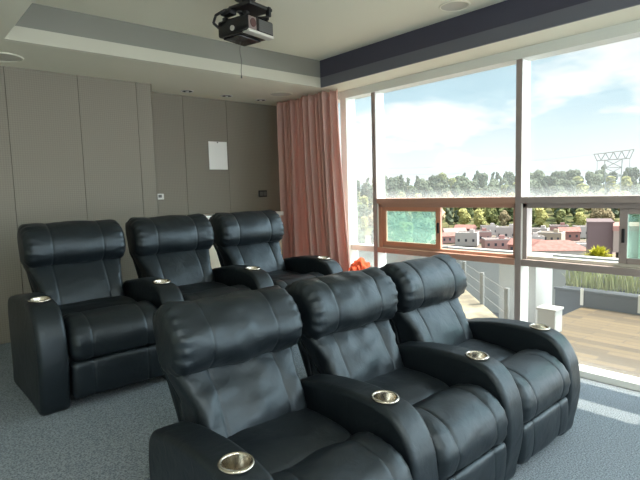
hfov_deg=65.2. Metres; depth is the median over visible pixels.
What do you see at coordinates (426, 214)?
tree
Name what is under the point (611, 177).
tree
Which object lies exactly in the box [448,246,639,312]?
wall
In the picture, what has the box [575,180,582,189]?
tree
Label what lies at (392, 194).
tree
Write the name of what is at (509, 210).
tree
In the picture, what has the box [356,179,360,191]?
tree
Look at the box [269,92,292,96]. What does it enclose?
ceiling speaker
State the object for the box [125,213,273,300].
recliner
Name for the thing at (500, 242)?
house
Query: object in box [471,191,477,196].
tree
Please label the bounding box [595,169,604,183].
tree
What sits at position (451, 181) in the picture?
tree
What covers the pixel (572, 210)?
tree
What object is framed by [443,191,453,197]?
tree
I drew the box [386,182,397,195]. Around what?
tree
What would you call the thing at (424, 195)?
tree
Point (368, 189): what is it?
tree
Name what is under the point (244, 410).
recliner
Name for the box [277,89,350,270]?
curtain
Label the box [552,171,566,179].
tree
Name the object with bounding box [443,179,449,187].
tree
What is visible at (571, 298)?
planter
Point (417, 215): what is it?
tree
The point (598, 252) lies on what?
shrub
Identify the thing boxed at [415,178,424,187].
tree
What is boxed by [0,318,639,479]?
floor
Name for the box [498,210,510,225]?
tree
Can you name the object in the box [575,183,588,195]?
tree
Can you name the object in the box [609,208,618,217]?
tree
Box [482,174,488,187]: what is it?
tree
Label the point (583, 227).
house
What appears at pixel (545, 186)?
tree
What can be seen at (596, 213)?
tree
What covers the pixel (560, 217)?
tree
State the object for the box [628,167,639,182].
tree
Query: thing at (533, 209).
tree
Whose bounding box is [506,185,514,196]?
tree
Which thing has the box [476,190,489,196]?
tree
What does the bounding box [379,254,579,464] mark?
recliner
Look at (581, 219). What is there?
tree
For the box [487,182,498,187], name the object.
tree
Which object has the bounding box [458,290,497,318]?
paving
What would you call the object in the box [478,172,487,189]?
tree
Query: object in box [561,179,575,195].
tree
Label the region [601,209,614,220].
tree
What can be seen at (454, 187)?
tree
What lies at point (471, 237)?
house
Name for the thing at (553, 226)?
house
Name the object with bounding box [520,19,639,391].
window
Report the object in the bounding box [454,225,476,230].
house
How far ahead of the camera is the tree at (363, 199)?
367.18 m
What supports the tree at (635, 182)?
on the hillside
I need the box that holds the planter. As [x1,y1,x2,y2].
[554,283,639,314]
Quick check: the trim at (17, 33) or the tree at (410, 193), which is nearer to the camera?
the trim at (17, 33)
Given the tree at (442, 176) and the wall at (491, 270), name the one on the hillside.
the tree at (442, 176)
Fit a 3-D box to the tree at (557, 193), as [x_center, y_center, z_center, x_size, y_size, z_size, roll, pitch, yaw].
[147.118,-19.068,303.374,9.994,20.671,9.793,-4,6,-27]
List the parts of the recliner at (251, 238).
backrest, seat, armrest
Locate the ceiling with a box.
[0,0,639,105]
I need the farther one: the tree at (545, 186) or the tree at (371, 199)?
the tree at (545, 186)
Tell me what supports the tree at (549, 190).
on the hillside
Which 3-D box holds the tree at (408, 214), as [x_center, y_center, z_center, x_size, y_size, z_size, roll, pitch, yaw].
[56.460,-14.008,321.252,6.405,14.163,8.140,-5,7,-34]
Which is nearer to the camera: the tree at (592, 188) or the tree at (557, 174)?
the tree at (592, 188)
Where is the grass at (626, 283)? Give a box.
[563,270,639,293]
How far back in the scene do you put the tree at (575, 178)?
371.46 m
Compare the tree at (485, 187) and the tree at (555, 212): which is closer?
the tree at (555, 212)
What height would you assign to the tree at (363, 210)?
16.336 m
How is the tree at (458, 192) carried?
on the hillside
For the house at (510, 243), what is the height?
5.580 m
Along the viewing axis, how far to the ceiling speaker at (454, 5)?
3.69 m
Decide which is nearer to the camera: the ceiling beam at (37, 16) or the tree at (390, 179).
the ceiling beam at (37, 16)
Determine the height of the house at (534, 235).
5.880 m
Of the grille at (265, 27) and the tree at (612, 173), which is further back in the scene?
the tree at (612, 173)
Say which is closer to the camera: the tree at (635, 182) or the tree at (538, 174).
the tree at (635, 182)
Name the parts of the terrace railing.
post, post, post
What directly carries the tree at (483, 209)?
on the hillside
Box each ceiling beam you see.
[15,3,319,77]
[320,0,590,77]
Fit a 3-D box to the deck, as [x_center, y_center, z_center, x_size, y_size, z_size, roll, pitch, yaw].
[5.111,1.178,2.183,2.200,0.120,8.360,-7,7,-41]
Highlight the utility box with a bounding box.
[536,304,563,331]
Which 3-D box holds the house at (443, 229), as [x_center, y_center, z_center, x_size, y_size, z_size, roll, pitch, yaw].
[71.755,-3.433,267.478,12.000,6.100,9.000,-1,6,5]
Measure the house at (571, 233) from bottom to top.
6.290 m
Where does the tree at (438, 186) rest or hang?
on the hillside
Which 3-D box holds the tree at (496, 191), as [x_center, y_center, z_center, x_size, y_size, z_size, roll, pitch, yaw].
[125.064,-29.112,358.361,9.968,18.186,9.530,-4,6,-22]
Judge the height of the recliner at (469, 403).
1.022 m
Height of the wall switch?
0.080 m
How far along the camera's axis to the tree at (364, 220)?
309.69 m
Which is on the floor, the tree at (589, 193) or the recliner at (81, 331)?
the recliner at (81, 331)
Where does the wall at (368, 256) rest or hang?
on the roof
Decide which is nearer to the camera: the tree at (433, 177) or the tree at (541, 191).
the tree at (541, 191)
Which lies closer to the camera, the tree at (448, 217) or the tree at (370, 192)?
the tree at (448, 217)
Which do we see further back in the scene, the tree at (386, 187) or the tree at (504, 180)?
the tree at (386, 187)
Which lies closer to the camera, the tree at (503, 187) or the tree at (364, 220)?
the tree at (364, 220)
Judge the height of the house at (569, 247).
7.490 m
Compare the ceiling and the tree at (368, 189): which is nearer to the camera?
the ceiling
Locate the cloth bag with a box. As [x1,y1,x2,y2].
[348,257,370,270]
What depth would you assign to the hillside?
312.34 m
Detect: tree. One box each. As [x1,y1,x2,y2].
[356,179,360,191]
[357,204,368,219]
[357,222,365,243]
[359,196,368,206]
[359,216,367,229]
[360,182,370,196]
[364,186,372,197]
[367,191,371,209]
[368,196,372,207]
[368,213,372,225]
[370,215,397,243]
[385,186,388,197]
[386,177,398,184]
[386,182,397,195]
[388,188,398,197]
[388,211,407,230]
[391,221,413,242]
[396,191,405,197]
[399,175,404,187]
[400,183,404,192]
[404,211,412,221]
[406,187,416,197]
[411,211,423,224]
[411,217,434,242]
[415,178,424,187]
[417,180,427,193]
[421,211,430,218]
[422,186,427,197]
[423,186,432,195]
[426,192,437,197]
[429,175,437,186]
[431,180,435,191]
[433,209,444,224]
[435,182,443,196]
[437,172,446,184]
[439,187,449,197]
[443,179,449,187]
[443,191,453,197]
[445,207,453,224]
[448,177,455,189]
[450,185,460,194]
[452,183,456,196]
[453,210,458,222]
[455,189,463,196]
[458,180,467,192]
[458,196,473,216]
[459,208,470,224]
[460,176,469,183]
[465,185,476,194]
[467,183,473,195]
[471,182,479,189]
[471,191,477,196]
[472,170,479,182]
[474,209,485,228]
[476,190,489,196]
[477,208,485,216]
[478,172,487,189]
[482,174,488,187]
[482,185,489,190]
[485,208,497,223]
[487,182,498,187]
[488,187,500,196]
[495,208,502,217]
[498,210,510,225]
[500,184,507,196]
[502,177,508,186]
[503,171,514,185]
[503,208,512,223]
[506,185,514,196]
[507,192,514,196]
[529,183,538,195]
[532,208,535,223]
[533,169,544,187]
[534,208,548,225]
[537,183,544,195]
[541,180,548,192]
[543,175,555,186]
[545,186,554,195]
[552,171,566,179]
[552,186,564,195]
[553,208,562,217]
[554,192,569,214]
[555,209,565,223]
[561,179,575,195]
[566,169,580,179]
[570,208,577,216]
[572,176,582,180]
[572,208,584,222]
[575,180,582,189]
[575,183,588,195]
[575,211,585,224]
[583,191,594,212]
[585,171,593,184]
[588,178,595,192]
[589,208,601,217]
[590,173,603,191]
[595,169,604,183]
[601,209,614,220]
[603,176,615,189]
[604,187,610,209]
[606,171,617,182]
[607,189,620,210]
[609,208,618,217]
[620,190,630,194]
[621,176,632,191]
[622,167,629,176]
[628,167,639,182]
[630,184,639,194]
[631,176,637,187]
[631,214,639,221]
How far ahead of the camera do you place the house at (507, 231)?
254.31 m
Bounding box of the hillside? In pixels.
[357,184,630,235]
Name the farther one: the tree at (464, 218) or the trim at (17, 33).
the tree at (464, 218)
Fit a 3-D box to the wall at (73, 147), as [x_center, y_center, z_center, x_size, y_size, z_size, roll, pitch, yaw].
[-2.349,-0.318,4.514,5.680,3.200,0.470,-7,7,-41]
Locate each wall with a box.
[0,66,282,343]
[358,245,447,266]
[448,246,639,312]
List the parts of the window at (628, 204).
head rail, sill rail, handle, sash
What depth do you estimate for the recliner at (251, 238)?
4.24 m
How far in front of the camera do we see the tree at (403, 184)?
404.79 m
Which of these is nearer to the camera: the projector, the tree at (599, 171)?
the projector
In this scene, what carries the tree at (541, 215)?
on the hillside
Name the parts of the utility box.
lid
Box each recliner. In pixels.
[8,219,183,415]
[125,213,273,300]
[149,285,438,479]
[209,209,342,288]
[285,267,522,479]
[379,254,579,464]
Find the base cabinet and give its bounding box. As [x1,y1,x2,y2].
[186,211,283,268]
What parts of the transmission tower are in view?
leg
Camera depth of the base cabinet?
5.22 m
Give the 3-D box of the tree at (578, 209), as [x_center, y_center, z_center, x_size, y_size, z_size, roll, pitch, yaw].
[148.791,-12.567,288.064,6.300,12.702,6.174,-2,6,-6]
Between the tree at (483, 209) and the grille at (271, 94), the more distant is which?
the tree at (483, 209)
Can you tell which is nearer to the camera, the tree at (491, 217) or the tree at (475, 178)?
the tree at (491, 217)
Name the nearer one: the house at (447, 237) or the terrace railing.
the terrace railing
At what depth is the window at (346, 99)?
5.39 m
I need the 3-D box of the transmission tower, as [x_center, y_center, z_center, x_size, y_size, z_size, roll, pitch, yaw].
[91.629,-56.755,475.364,346.286,50.094,124.581,2,6,30]
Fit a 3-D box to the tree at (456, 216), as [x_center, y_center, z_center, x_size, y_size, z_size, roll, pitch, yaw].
[85.377,-13.157,314.135,4.175,11.476,3.827,0,6,16]
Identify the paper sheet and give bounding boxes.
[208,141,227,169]
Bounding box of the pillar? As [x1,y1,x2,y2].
[499,253,552,322]
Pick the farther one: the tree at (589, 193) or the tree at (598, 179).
the tree at (598, 179)
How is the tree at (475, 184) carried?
on the hillside
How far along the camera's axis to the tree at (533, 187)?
353.76 m
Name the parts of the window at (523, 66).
sash, head rail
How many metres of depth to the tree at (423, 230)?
223.79 m
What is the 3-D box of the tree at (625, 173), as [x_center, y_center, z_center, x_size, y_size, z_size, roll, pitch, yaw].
[231.821,-45.151,380.781,6.510,20.250,7.101,1,6,26]
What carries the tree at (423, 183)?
on the hillside
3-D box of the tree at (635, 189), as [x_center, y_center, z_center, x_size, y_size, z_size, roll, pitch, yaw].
[204.495,-27.665,321.809,9.587,17.594,9.166,-2,6,1]
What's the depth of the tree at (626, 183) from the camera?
361.53 m
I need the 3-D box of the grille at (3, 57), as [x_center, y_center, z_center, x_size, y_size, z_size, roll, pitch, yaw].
[-2.362,-1.359,3.725,0.248,0.003,0.248,-7,7,-41]
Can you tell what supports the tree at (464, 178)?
on the hillside
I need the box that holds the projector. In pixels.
[212,0,273,77]
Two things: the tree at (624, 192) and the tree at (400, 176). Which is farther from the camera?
the tree at (400, 176)
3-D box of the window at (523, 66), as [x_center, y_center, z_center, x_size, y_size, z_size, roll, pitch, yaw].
[1.147,-0.289,4.639,0.150,2.556,1.550,-7,7,-41]
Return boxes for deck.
[560,307,639,377]
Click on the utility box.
(550, 315)
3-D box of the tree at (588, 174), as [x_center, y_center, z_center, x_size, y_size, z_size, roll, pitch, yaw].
[220.443,-48.182,407.735,9.627,16.751,10.070,3,7,39]
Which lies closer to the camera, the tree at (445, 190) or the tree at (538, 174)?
the tree at (445, 190)
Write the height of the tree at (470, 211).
19.937 m
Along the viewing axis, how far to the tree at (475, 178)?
432.90 m
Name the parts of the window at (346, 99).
head rail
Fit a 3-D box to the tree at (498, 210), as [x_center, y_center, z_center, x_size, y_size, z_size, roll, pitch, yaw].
[110.696,-17.187,316.141,9.317,16.447,9.130,0,6,12]
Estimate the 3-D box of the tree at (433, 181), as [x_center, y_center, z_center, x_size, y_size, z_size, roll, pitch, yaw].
[94.477,-40.446,413.503,6.293,18.485,5.769,-7,8,-43]
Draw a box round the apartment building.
[586,218,638,257]
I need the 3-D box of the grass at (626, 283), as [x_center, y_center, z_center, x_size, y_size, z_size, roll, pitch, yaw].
[5.290,0.528,3.857,0.244,0.422,6.776,-7,7,-41]
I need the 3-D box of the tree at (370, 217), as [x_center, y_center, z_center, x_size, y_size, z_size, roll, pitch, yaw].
[33.100,-11.171,317.812,6.357,12.097,5.002,2,7,35]
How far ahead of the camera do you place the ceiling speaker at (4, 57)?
3.74 m
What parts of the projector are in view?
mount plate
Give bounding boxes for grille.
[0,54,21,60]
[259,19,272,34]
[270,93,290,95]
[441,2,467,10]
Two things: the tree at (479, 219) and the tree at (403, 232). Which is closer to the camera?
the tree at (403, 232)
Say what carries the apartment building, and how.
on the ground at (367, 239)
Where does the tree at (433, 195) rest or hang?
on the hillside
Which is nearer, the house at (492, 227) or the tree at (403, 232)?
the tree at (403, 232)
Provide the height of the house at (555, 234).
6.450 m
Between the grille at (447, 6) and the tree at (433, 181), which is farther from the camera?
the tree at (433, 181)
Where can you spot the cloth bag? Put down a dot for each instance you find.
(359, 264)
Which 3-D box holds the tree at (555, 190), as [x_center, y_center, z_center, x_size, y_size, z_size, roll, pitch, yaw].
[165.930,-29.472,348.468,8.870,16.700,8.480,-3,6,-16]
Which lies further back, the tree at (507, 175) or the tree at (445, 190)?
the tree at (507, 175)
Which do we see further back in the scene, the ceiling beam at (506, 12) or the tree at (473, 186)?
the tree at (473, 186)
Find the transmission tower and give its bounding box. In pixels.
[408,149,633,192]
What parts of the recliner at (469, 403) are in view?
backrest, seat, armrest, footrest panel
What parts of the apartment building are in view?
cornice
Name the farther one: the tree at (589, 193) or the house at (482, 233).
the tree at (589, 193)
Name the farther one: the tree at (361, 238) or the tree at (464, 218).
the tree at (464, 218)
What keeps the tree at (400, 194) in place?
on the hillside
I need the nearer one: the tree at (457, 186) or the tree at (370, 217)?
the tree at (370, 217)
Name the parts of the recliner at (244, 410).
armrest, backrest, seat, armrest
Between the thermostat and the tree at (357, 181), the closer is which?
the thermostat
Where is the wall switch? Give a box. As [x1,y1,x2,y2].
[259,190,266,196]
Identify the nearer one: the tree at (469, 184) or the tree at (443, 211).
the tree at (443, 211)
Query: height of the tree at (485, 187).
17.885 m
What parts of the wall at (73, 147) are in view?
panel, panel, panel, panel, panel, panel, panel, panel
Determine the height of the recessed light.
0.010 m
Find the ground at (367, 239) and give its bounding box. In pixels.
[365,234,615,257]
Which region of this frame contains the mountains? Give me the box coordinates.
[360,171,638,185]
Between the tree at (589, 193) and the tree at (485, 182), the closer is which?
the tree at (589, 193)
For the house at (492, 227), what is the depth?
282.49 m
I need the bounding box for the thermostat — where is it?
[158,194,163,199]
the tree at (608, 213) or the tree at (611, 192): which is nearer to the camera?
the tree at (608, 213)
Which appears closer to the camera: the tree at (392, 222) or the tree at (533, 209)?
the tree at (392, 222)
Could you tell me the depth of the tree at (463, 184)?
406.97 m
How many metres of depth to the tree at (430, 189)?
383.72 m
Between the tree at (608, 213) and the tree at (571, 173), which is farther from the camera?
the tree at (571, 173)
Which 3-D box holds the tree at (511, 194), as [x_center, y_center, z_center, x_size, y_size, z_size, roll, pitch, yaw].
[130.049,-24.502,340.566,8.366,16.571,8.198,2,7,34]
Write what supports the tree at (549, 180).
on the hillside
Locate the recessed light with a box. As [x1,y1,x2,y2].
[181,90,193,92]
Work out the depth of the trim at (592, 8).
3.73 m
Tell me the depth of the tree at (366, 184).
423.70 m
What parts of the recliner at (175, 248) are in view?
backrest, seat, armrest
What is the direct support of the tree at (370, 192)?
on the hillside
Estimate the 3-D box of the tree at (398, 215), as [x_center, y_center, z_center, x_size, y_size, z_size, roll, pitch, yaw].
[42.987,-8.272,280.198,12.767,19.825,13.354,1,6,28]
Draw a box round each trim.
[4,26,320,87]
[320,0,639,87]
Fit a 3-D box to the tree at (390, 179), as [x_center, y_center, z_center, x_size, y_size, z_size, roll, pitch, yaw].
[64.082,-46.109,443.435,10.584,19.870,10.119,-3,6,-9]
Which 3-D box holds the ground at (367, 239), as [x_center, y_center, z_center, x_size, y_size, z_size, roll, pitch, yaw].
[43.942,12.550,141.896,355.569,1.558,453.537,-7,7,-41]
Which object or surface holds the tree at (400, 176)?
on the hillside
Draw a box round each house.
[435,232,454,242]
[442,228,466,231]
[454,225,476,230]
[455,229,478,245]
[474,228,491,242]
[480,223,497,234]
[481,235,510,248]
[496,224,512,237]
[507,238,542,249]
[531,240,585,255]
[532,225,549,232]
[532,233,544,239]
[536,229,564,239]
[549,223,568,230]
[557,227,581,239]
[572,223,586,237]
[575,242,585,246]
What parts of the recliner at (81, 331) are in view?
armrest, backrest, seat, footrest panel, armrest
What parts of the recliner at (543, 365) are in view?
backrest, seat, armrest, footrest panel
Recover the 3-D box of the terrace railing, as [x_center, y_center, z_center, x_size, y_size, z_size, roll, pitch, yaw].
[2.072,0.609,6.801,0.059,0.500,3.059,-1,6,4]
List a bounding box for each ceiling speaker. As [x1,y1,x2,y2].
[0,52,23,61]
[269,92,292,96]
[439,0,469,11]
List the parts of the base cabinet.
door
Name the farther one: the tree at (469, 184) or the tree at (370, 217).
the tree at (469, 184)
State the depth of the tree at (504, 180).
380.31 m
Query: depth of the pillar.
6.74 m
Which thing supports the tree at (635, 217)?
on the hillside
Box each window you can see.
[338,84,385,267]
[374,48,530,321]
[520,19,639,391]
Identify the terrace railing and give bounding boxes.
[459,260,509,318]
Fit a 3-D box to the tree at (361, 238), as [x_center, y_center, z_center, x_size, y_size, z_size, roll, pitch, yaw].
[14.473,-0.513,217.745,11.294,17.537,11.813,-2,6,-6]
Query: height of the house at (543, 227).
6.450 m
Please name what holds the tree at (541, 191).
on the hillside
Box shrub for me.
[584,246,612,257]
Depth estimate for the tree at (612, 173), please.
405.88 m
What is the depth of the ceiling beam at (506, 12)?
4.01 m
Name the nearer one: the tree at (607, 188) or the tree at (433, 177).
the tree at (607, 188)

